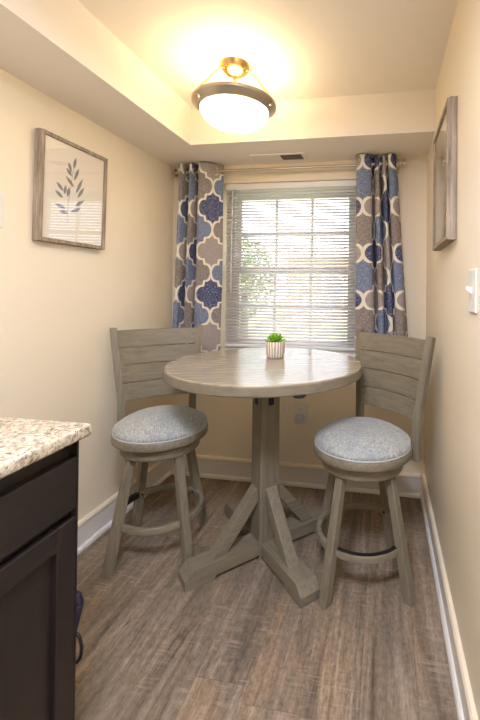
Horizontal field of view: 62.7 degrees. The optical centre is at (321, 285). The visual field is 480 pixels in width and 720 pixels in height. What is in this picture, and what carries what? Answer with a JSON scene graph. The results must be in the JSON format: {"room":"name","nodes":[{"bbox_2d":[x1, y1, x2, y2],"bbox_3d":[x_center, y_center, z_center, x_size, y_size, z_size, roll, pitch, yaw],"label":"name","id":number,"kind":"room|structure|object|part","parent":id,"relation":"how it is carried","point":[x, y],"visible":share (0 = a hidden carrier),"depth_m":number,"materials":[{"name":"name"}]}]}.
{"room":"breakfast nook","nodes":[
{"label":"breakfast nook","id":0,"kind":"room"},
{"bbox_2d":[0,69,173,520],"bbox_3d":[-1.454,0.102,0.486,0.120,2.322,4.728,0,-1,9],"label":"wall","id":1,"kind":"structure","parent":0,"point":[59,304],"depth_m":1.85,"materials":[{"name":"beige paint"}]},
{"bbox_2d":[0,193,3,227],"bbox_3d":[-1.229,-0.288,1.427,0.010,0.132,0.080,0,-1,9],"label":"wall plate","id":2,"kind":"object","parent":1,"relation":"attached to","point":[1,194],"visible":1,"depth_m":1.46,"materials":[{"name":"white plastic"}]},
{"bbox_2d":[32,128,107,249],"bbox_3d":[-1.153,-0.420,1.776,0.033,0.470,0.384,2,0,9],"label":"framed picture","id":3,"kind":"object","parent":1,"relation":"attached to","point":[70,187],"visible":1,"depth_m":1.73,"materials":[{"name":"beige paper"}]},
{"bbox_3d":[-1.183,-0.422,1.596,0.033,0.467,0.017,2,0,9],"label":"frame rail","id":4,"kind":"part","parent":3,"relation":"part of","materials":[{"name":"grey wood"}]},
{"bbox_3d":[-1.160,-0.195,1.774,0.033,0.017,0.347,2,0,9],"label":"frame rail","id":5,"kind":"part","parent":3,"relation":"part of","materials":[{"name":"grey wood"}]},
{"bbox_3d":[-1.146,-0.645,1.777,0.033,0.017,0.347,2,0,9],"label":"frame rail","id":6,"kind":"part","parent":3,"relation":"part of","materials":[{"name":"grey wood"}]},
{"bbox_3d":[-1.123,-0.418,1.955,0.033,0.467,0.017,2,0,9],"label":"frame rail","id":7,"kind":"part","parent":3,"relation":"part of","materials":[{"name":"grey wood"}]},
{"bbox_2d":[77,459,171,555],"bbox_3d":[-1.159,1.210,1.870,0.028,0.138,1.538,0,-1,9],"label":"baseboard","id":8,"kind":"structure","parent":1,"relation":"attached to","point":[93,525],"depth_m":2.01,"materials":[{"name":"white paint"}]},
{"bbox_2d":[0,0,435,167],"bbox_3d":[-0.547,-0.941,0.323,1.706,0.220,4.438,0,-1,9],"label":"soffit","id":9,"kind":"object","parent":1,"relation":"attached to","point":[60,49],"depth_m":2.00,"materials":[{"name":"paint"}]},
{"bbox_2d":[250,152,307,161],"bbox_3d":[-0.267,-0.806,2.402,0.344,0.006,0.124,0,-1,9],"label":"air vent","id":10,"kind":"object","parent":9,"relation":"in","point":[300,155],"visible":1,"depth_m":2.39,"materials":[{"name":"white metal"}]},
{"bbox_2d":[281,154,302,159],"bbox_3d":[-0.187,-0.805,2.389,0.138,0.004,0.092,0,-1,9],"label":"grille","id":11,"kind":"object","parent":10,"relation":"attached to","point":[283,156],"depth_m":2.39,"materials":[{"name":"brown"}]},
{"bbox_2d":[75,475,457,719],"bbox_3d":[-0.565,1.300,0.327,1.946,0.060,4.728,0,-1,9],"label":"floor","id":12,"kind":"structure","parent":0,"point":[236,645],"depth_m":1.42,"materials":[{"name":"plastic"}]},
{"bbox_2d":[0,441,78,719],"bbox_3d":[-1.028,0.828,0.657,0.674,0.882,0.778,0,-1,9],"label":"base cabinet","id":13,"kind":"object","parent":12,"relation":"on","point":[39,500],"visible":0.98,"depth_m":0.89,"materials":[{"name":"brown wood"}]},
{"bbox_3d":[-0.713,0.867,0.607,0.008,0.455,0.655,0,-1,9],"label":"door","id":14,"kind":"part","parent":13,"relation":"part of","materials":[{"name":"black wood"}]},
{"bbox_3d":[-0.704,0.616,0.608,0.022,0.056,0.647,0,-1,9],"label":"rail","id":15,"kind":"part","parent":13,"relation":"part of","materials":[{"name":"brown wood"}]},
{"bbox_3d":[-0.703,0.501,0.609,0.022,0.131,0.759,0,-1,9],"label":"drawer","id":16,"kind":"part","parent":13,"relation":"part of","materials":[{"name":"brown wood"}]},
{"bbox_2d":[0,417,91,478],"bbox_3d":[-1.013,0.370,0.662,0.696,0.031,0.814,0,-1,9],"label":"countertop","id":17,"kind":"structure","parent":13,"relation":"on","point":[24,442],"depth_m":0.91,"materials":[{"name":"beige stone"}]},
{"bbox_3d":[-0.966,0.832,1.038,0.673,0.882,0.006,0,-1,9],"label":"panel","id":18,"kind":"part","parent":13,"relation":"part of","materials":[{"name":"black wood"}]},
{"bbox_2d":[76,590,83,663],"bbox_3d":[-0.670,0.878,1.002,0.098,0.225,0.022,0,-1,9],"label":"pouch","id":19,"kind":"object","parent":13,"relation":"hanging from","point":[80,601],"visible":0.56,"depth_m":0.99,"materials":[{"name":"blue fabric"}]},
{"bbox_2d":[101,325,207,578],"bbox_3d":[-0.796,0.751,1.885,0.494,1.062,0.486,1,-1,-24],"label":"bar stool","id":20,"kind":"object","parent":12,"relation":"on","point":[163,432],"visible":0.97,"depth_m":1.89,"materials":[{"name":"wood"}]},
{"bbox_3d":[-1.050,0.494,1.959,0.103,0.550,0.047,0,-1,16],"label":"post","id":21,"kind":"part","parent":20,"relation":"part of","materials":[{"name":"grey wood"}]},
{"bbox_3d":[-0.916,1.034,1.729,0.041,0.492,0.139,0,-1,38],"label":"leg","id":22,"kind":"part","parent":20,"relation":"part of","materials":[{"name":"grey wood"}]},
{"bbox_3d":[-0.962,1.087,1.863,0.060,0.027,0.254,1,-1,-7],"label":"kick plate","id":23,"kind":"part","parent":20,"relation":"part of","materials":[{"name":"black metal"}]},
{"bbox_3d":[-0.950,1.036,2.005,0.139,0.492,0.041,0,-1,38],"label":"leg","id":24,"kind":"part","parent":20,"relation":"part of","materials":[{"name":"grey wood"}]},
{"bbox_2d":[112,405,206,442],"bbox_3d":[-0.791,0.658,1.887,0.431,0.081,0.431,1,-1,-29],"label":"seat cushion","id":25,"kind":"object","parent":20,"relation":"on","point":[163,423],"depth_m":1.77,"materials":[{"name":"fabric"}]},
{"bbox_3d":[-0.640,1.037,1.762,0.139,0.492,0.041,0,-1,38],"label":"leg","id":26,"kind":"part","parent":20,"relation":"part of","materials":[{"name":"grey wood"}]},
{"bbox_3d":[-0.709,0.499,2.147,0.047,0.550,0.103,0,-1,16],"label":"post","id":27,"kind":"part","parent":20,"relation":"part of","materials":[{"name":"grey wood"}]},
{"bbox_3d":[-0.673,1.039,2.039,0.041,0.492,0.139,0,-1,38],"label":"leg","id":28,"kind":"part","parent":20,"relation":"part of","materials":[{"name":"grey wood"}]},
{"bbox_2d":[163,347,361,608],"bbox_3d":[-0.275,0.830,1.866,0.934,0.914,0.934,1,-1,-36],"label":"dining table","id":29,"kind":"object","parent":12,"relation":"on","point":[259,515],"visible":0.97,"depth_m":1.74,"materials":[{"name":"grey wood"}]},
{"bbox_3d":[-0.275,0.860,1.866,0.102,0.854,0.102,1,-1,-36],"label":"post","id":30,"kind":"part","parent":29,"relation":"part of","materials":[{"name":"grey wood"}]},
{"bbox_2d":[263,332,285,358],"bbox_3d":[-0.242,0.309,1.996,0.124,0.132,0.110,0,-1,9],"label":"potted succulent","id":31,"kind":"object","parent":29,"relation":"on","point":[275,347],"visible":1,"depth_m":1.96,"materials":[{"name":"white ceramic"}]},
{"bbox_2d":[266,341,284,358],"bbox_3d":[-0.243,0.333,1.998,0.102,0.084,0.102,0,-1,9],"label":"pot","id":32,"kind":"object","parent":31,"relation":"attached to","point":[274,349],"depth_m":1.96,"materials":[{"name":"ceramic"}]},
{"bbox_2d":[314,329,435,609],"bbox_3d":[0.230,0.760,1.779,0.539,1.062,0.540,1,-1,-2],"label":"bar stool","id":33,"kind":"object","parent":12,"relation":"on","point":[359,448],"visible":1,"depth_m":1.68,"materials":[{"name":"wood"}]},
{"bbox_3d":[0.035,1.044,1.858,0.139,0.492,0.041,0,-1,43],"label":"leg","id":34,"kind":"part","parent":33,"relation":"part of","materials":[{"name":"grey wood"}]},
{"bbox_3d":[0.047,1.042,1.580,0.041,0.492,0.139,0,-1,43],"label":"leg","id":35,"kind":"part","parent":33,"relation":"part of","materials":[{"name":"grey wood"}]},
{"bbox_3d":[0.200,0.506,1.999,0.047,0.550,0.103,1,-1,4],"label":"post","id":36,"kind":"part","parent":33,"relation":"part of","materials":[{"name":"grey wood"}]},
{"bbox_2d":[315,417,410,461],"bbox_3d":[0.184,0.666,1.728,0.431,0.081,0.431,1,-1,-41],"label":"seat cushion","id":37,"kind":"object","parent":33,"relation":"on","point":[349,439],"depth_m":1.61,"materials":[{"name":"fabric"}]},
{"bbox_3d":[0.187,1.096,1.557,0.254,0.027,0.060,1,-1,-2],"label":"kick plate","id":38,"kind":"part","parent":33,"relation":"part of","materials":[{"name":"black metal"}]},
{"bbox_3d":[0.314,1.047,1.870,0.041,0.492,0.139,0,-1,43],"label":"leg","id":39,"kind":"part","parent":33,"relation":"part of","materials":[{"name":"grey wood"}]},
{"bbox_3d":[0.325,1.045,1.591,0.139,0.492,0.041,0,-1,43],"label":"leg","id":40,"kind":"part","parent":33,"relation":"part of","materials":[{"name":"grey wood"}]},
{"bbox_3d":[0.454,0.506,1.704,0.103,0.550,0.047,1,-1,4],"label":"post","id":41,"kind":"part","parent":33,"relation":"part of","materials":[{"name":"grey wood"}]},
{"bbox_2d":[78,0,457,106],"bbox_3d":[-0.542,-1.101,0.349,1.946,0.100,4.728,0,-1,9],"label":"ceiling","id":42,"kind":"structure","parent":0,"point":[296,49],"depth_m":1.61,"materials":[{"name":"paint"}]},
{"bbox_2d":[191,56,275,133],"bbox_3d":[-0.409,-0.886,1.797,0.390,0.300,0.390,0,-1,9],"label":"ceiling light","id":43,"kind":"object","parent":42,"relation":"hanging from","point":[235,107],"visible":1,"depth_m":1.71,"materials":[{"name":"white glass"}]},
{"bbox_3d":[-0.499,-0.935,1.714,0.132,0.153,0.018,1,-1,-41],"label":"support rod","id":44,"kind":"part","parent":43,"relation":"part of","materials":[{"name":"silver metal"}]},
{"bbox_3d":[-0.410,-0.780,1.796,0.315,0.089,0.315,0,-1,9],"label":"lamp shade","id":45,"kind":"part","parent":43,"relation":"part of","materials":[{"name":"beige glass"}]},
{"bbox_3d":[-0.291,-0.932,1.761,0.132,0.153,0.018,0,-1,19],"label":"support rod","id":46,"kind":"part","parent":43,"relation":"part of","materials":[{"name":"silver metal"}]},
{"bbox_2d":[171,157,426,493],"bbox_3d":[-0.182,0.134,2.586,1.706,2.322,0.170,0,-1,9],"label":"wall","id":47,"kind":"structure","parent":0,"point":[229,433],"depth_m":2.48,"materials":[{"name":"beige paint"}]},
{"bbox_2d":[221,188,355,355],"bbox_3d":[-0.204,-0.119,2.592,0.934,1.137,0.166,0,-1,9],"label":"window","id":48,"kind":"structure","parent":47,"relation":"in","point":[346,352],"depth_m":2.64,"materials":[{"name":"white plastic"}]},
{"bbox_3d":[-0.215,0.443,2.553,0.934,0.012,0.097,0,-1,9],"label":"sill","id":49,"kind":"part","parent":48,"relation":"part of","materials":[{"name":"white paint"}]},
{"bbox_2d":[225,180,355,350],"bbox_3d":[-0.211,-0.135,2.548,0.910,1.104,0.066,0,-1,9],"label":"window blind","id":50,"kind":"object","parent":48,"relation":"attached to","point":[237,334],"visible":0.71,"depth_m":2.54,"materials":[{"name":"white plastic"}]},
{"bbox_3d":[-0.570,-0.121,2.612,0.002,1.055,0.029,0,-1,9],"label":"ladder cord","id":51,"kind":"part","parent":50,"relation":"part of","materials":[{"name":"white fabric"}]},
{"bbox_3d":[-0.215,0.409,2.548,0.902,0.016,0.026,0,-1,9],"label":"rail","id":52,"kind":"part","parent":50,"relation":"part of","materials":[{"name":"white plastic"}]},
{"bbox_3d":[-0.210,-0.118,2.553,0.002,1.055,0.029,0,-1,9],"label":"ladder cord","id":53,"kind":"part","parent":50,"relation":"part of","materials":[{"name":"white fabric"}]},
{"bbox_3d":[0.078,-0.258,2.476,0.004,0.785,0.003,0,-1,9],"label":"lift cord","id":54,"kind":"part","parent":50,"relation":"part of","materials":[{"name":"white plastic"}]},
{"bbox_3d":[0.150,-0.115,2.493,0.002,1.055,0.029,0,-1,9],"label":"ladder cord","id":55,"kind":"part","parent":50,"relation":"part of","materials":[{"name":"white fabric"}]},
{"bbox_2d":[243,275,337,339],"bbox_3d":[-0.201,0.144,2.623,0.762,0.460,0.010,0,-1,9],"label":"grille","id":56,"kind":"object","parent":48,"relation":"attached to","point":[274,275],"depth_m":2.61,"materials":[{"name":"white plastic"}]},
{"bbox_3d":[-0.201,0.144,2.623,0.834,0.532,0.028,0,-1,9],"label":"sash","id":57,"kind":"part","parent":48,"relation":"part of","materials":[{"name":"white plastic"}]},
{"bbox_3d":[-0.191,-0.359,2.659,0.834,0.555,0.028,0,-1,9],"label":"sash","id":58,"kind":"part","parent":48,"relation":"part of","materials":[{"name":"white plastic"}]},
{"bbox_2d":[242,199,348,265],"bbox_3d":[-0.191,-0.359,2.659,0.762,0.483,0.010,0,-1,9],"label":"grille","id":59,"kind":"object","parent":48,"relation":"attached to","point":[259,199],"depth_m":2.67,"materials":[{"name":"white plastic"}]},
{"bbox_2d":[173,159,405,176],"bbox_3d":[-0.237,-0.747,2.466,1.520,0.074,0.103,0,-1,9],"label":"curtain rod","id":60,"kind":"object","parent":47,"relation":"attached to","point":[175,172],"visible":0.67,"depth_m":2.43,"materials":[{"name":"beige metal"}]},
{"bbox_2d":[173,162,223,352],"bbox_3d":[-0.831,-0.129,2.531,0.333,1.353,0.093,0,-1,9],"label":"curtain","id":61,"kind":"object","parent":60,"relation":"hanging from","point":[199,244],"visible":0.79,"depth_m":2.51,"materials":[{"name":"multicoloured fabric"}]},
{"bbox_3d":[-0.241,-0.750,2.442,1.432,0.019,0.019,0,-1,9],"label":"rod","id":62,"kind":"part","parent":60,"relation":"part of","materials":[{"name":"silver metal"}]},
{"bbox_2d":[355,153,407,367],"bbox_3d":[0.373,-0.119,2.329,0.337,1.353,0.089,0,-1,9],"label":"curtain","id":63,"kind":"object","parent":60,"relation":"hanging from","point":[380,302],"visible":0.83,"depth_m":2.31,"materials":[{"name":"multicoloured fabric"}]},
{"bbox_2d":[171,454,419,498],"bbox_3d":[-0.209,1.225,2.478,1.650,0.138,0.028,0,-1,9],"label":"baseboard","id":64,"kind":"structure","parent":47,"relation":"attached to","point":[214,467],"depth_m":2.47,"materials":[{"name":"white paint"}]},
{"bbox_2d":[294,402,307,423],"bbox_3d":[-0.135,0.829,2.480,0.088,0.134,0.008,0,-1,9],"label":"wall outlet","id":65,"kind":"object","parent":47,"relation":"attached to","point":[300,408],"visible":0.66,"depth_m":2.48,"materials":[{"name":"white plastic"}]},
{"bbox_2d":[295,414,303,423],"bbox_3d":[-0.141,0.859,2.457,0.052,0.048,0.040,0,-1,9],"label":"plug adapter","id":66,"kind":"object","parent":65,"relation":"attached to","point":[299,419],"visible":1,"depth_m":2.44,"materials":[{"name":"grey plastic"}]},
{"bbox_2d":[298,407,303,411],"bbox_3d":[-0.135,0.803,2.478,0.034,0.034,0.002,0,-1,9],"label":"receptacle","id":67,"kind":"object","parent":65,"relation":"attached to","point":[300,409],"depth_m":2.48,"materials":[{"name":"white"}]},
{"bbox_2d":[425,0,479,719],"bbox_3d":[0.347,0.117,0.189,0.120,2.322,4.728,0,-1,9],"label":"wall","id":68,"kind":"structure","parent":0,"point":[452,405],"depth_m":1.28,"materials":[{"name":"beige paint"}]},
{"bbox_2d":[432,96,456,250],"bbox_3d":[0.501,-0.421,1.574,0.035,0.516,0.413,0,-1,9],"label":"framed picture","id":69,"kind":"object","parent":68,"relation":"attached to","point":[445,139],"visible":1,"depth_m":1.43,"materials":[{"name":"grey wood"}]},
{"bbox_3d":[0.533,-0.419,1.768,0.035,0.513,0.017,0,-1,9],"label":"frame rail","id":70,"kind":"part","parent":69,"relation":"part of","materials":[{"name":"grey wood"}]},
{"bbox_3d":[0.490,-0.421,1.576,0.002,0.479,0.376,0,-1,9],"label":"glass","id":71,"kind":"part","parent":69,"relation":"part of","materials":[{"name":"clear glass"}]},
{"bbox_3d":[0.503,-0.669,1.576,0.035,0.017,0.376,0,-1,9],"label":"frame rail","id":72,"kind":"part","parent":69,"relation":"part of","materials":[{"name":"grey wood"}]},
{"bbox_3d":[0.499,-0.173,1.572,0.035,0.017,0.376,0,-1,9],"label":"frame rail","id":73,"kind":"part","parent":69,"relation":"part of","materials":[{"name":"grey wood"}]},
{"bbox_3d":[0.469,-0.423,1.380,0.035,0.513,0.017,0,-1,9],"label":"frame rail","id":74,"kind":"part","parent":69,"relation":"part of","materials":[{"name":"grey wood"}]},
{"bbox_2d":[420,474,477,719],"bbox_3d":[0.259,1.208,0.166,0.028,0.138,4.438,0,-1,9],"label":"baseboard","id":75,"kind":"structure","parent":68,"relation":"attached to","point":[463,696],"depth_m":1.37,"materials":[{"name":"white paint"}]},
{"bbox_2d":[465,268,477,312],"bbox_3d":[0.425,0.015,1.095,0.024,0.125,0.088,0,-1,9],"label":"light switch","id":76,"kind":"object","parent":68,"relation":"attached to","point":[472,289],"visible":1,"depth_m":1.07,"materials":[{"name":"white plastic"}]},
{"label":"outside","id":77,"kind":"structure","parent":0,"visible":0},
{"bbox_2d":[240,303,346,340],"bbox_3d":[-0.057,1.921,24.269,52.000,0.150,42.092,0,-1,9],"label":"ground","id":78,"kind":"structure","parent":77,"point":[251,303],"depth_m":15.48,"materials":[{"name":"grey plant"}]},
{"bbox_2d":[240,237,276,337],"bbox_3d":[-2.450,0.005,12.069,2.036,3.427,2.063,0,-1,9],"label":"tree","id":79,"kind":"object","parent":78,"relation":"on","point":[243,237],"visible":0.09,"depth_m":11.94,"materials":[{"name":"green plant"}]},
{"bbox_2d":[279,240,348,324],"bbox_3d":[4.943,-0.250,19.458,13.000,4.200,6.800,0,-1,9],"label":"apartment building","id":80,"kind":"structure","parent":78,"relation":"on","point":[336,240],"depth_m":17.34,"materials":[{"name":"grey"}]},
{"bbox_3d":[0.494,0.135,17.090,0.840,1.140,0.025,0,-1,9],"label":"pane","id":81,"kind":"part","parent":80,"relation":"part of","materials":[{"name":"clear glass"}]}
]}

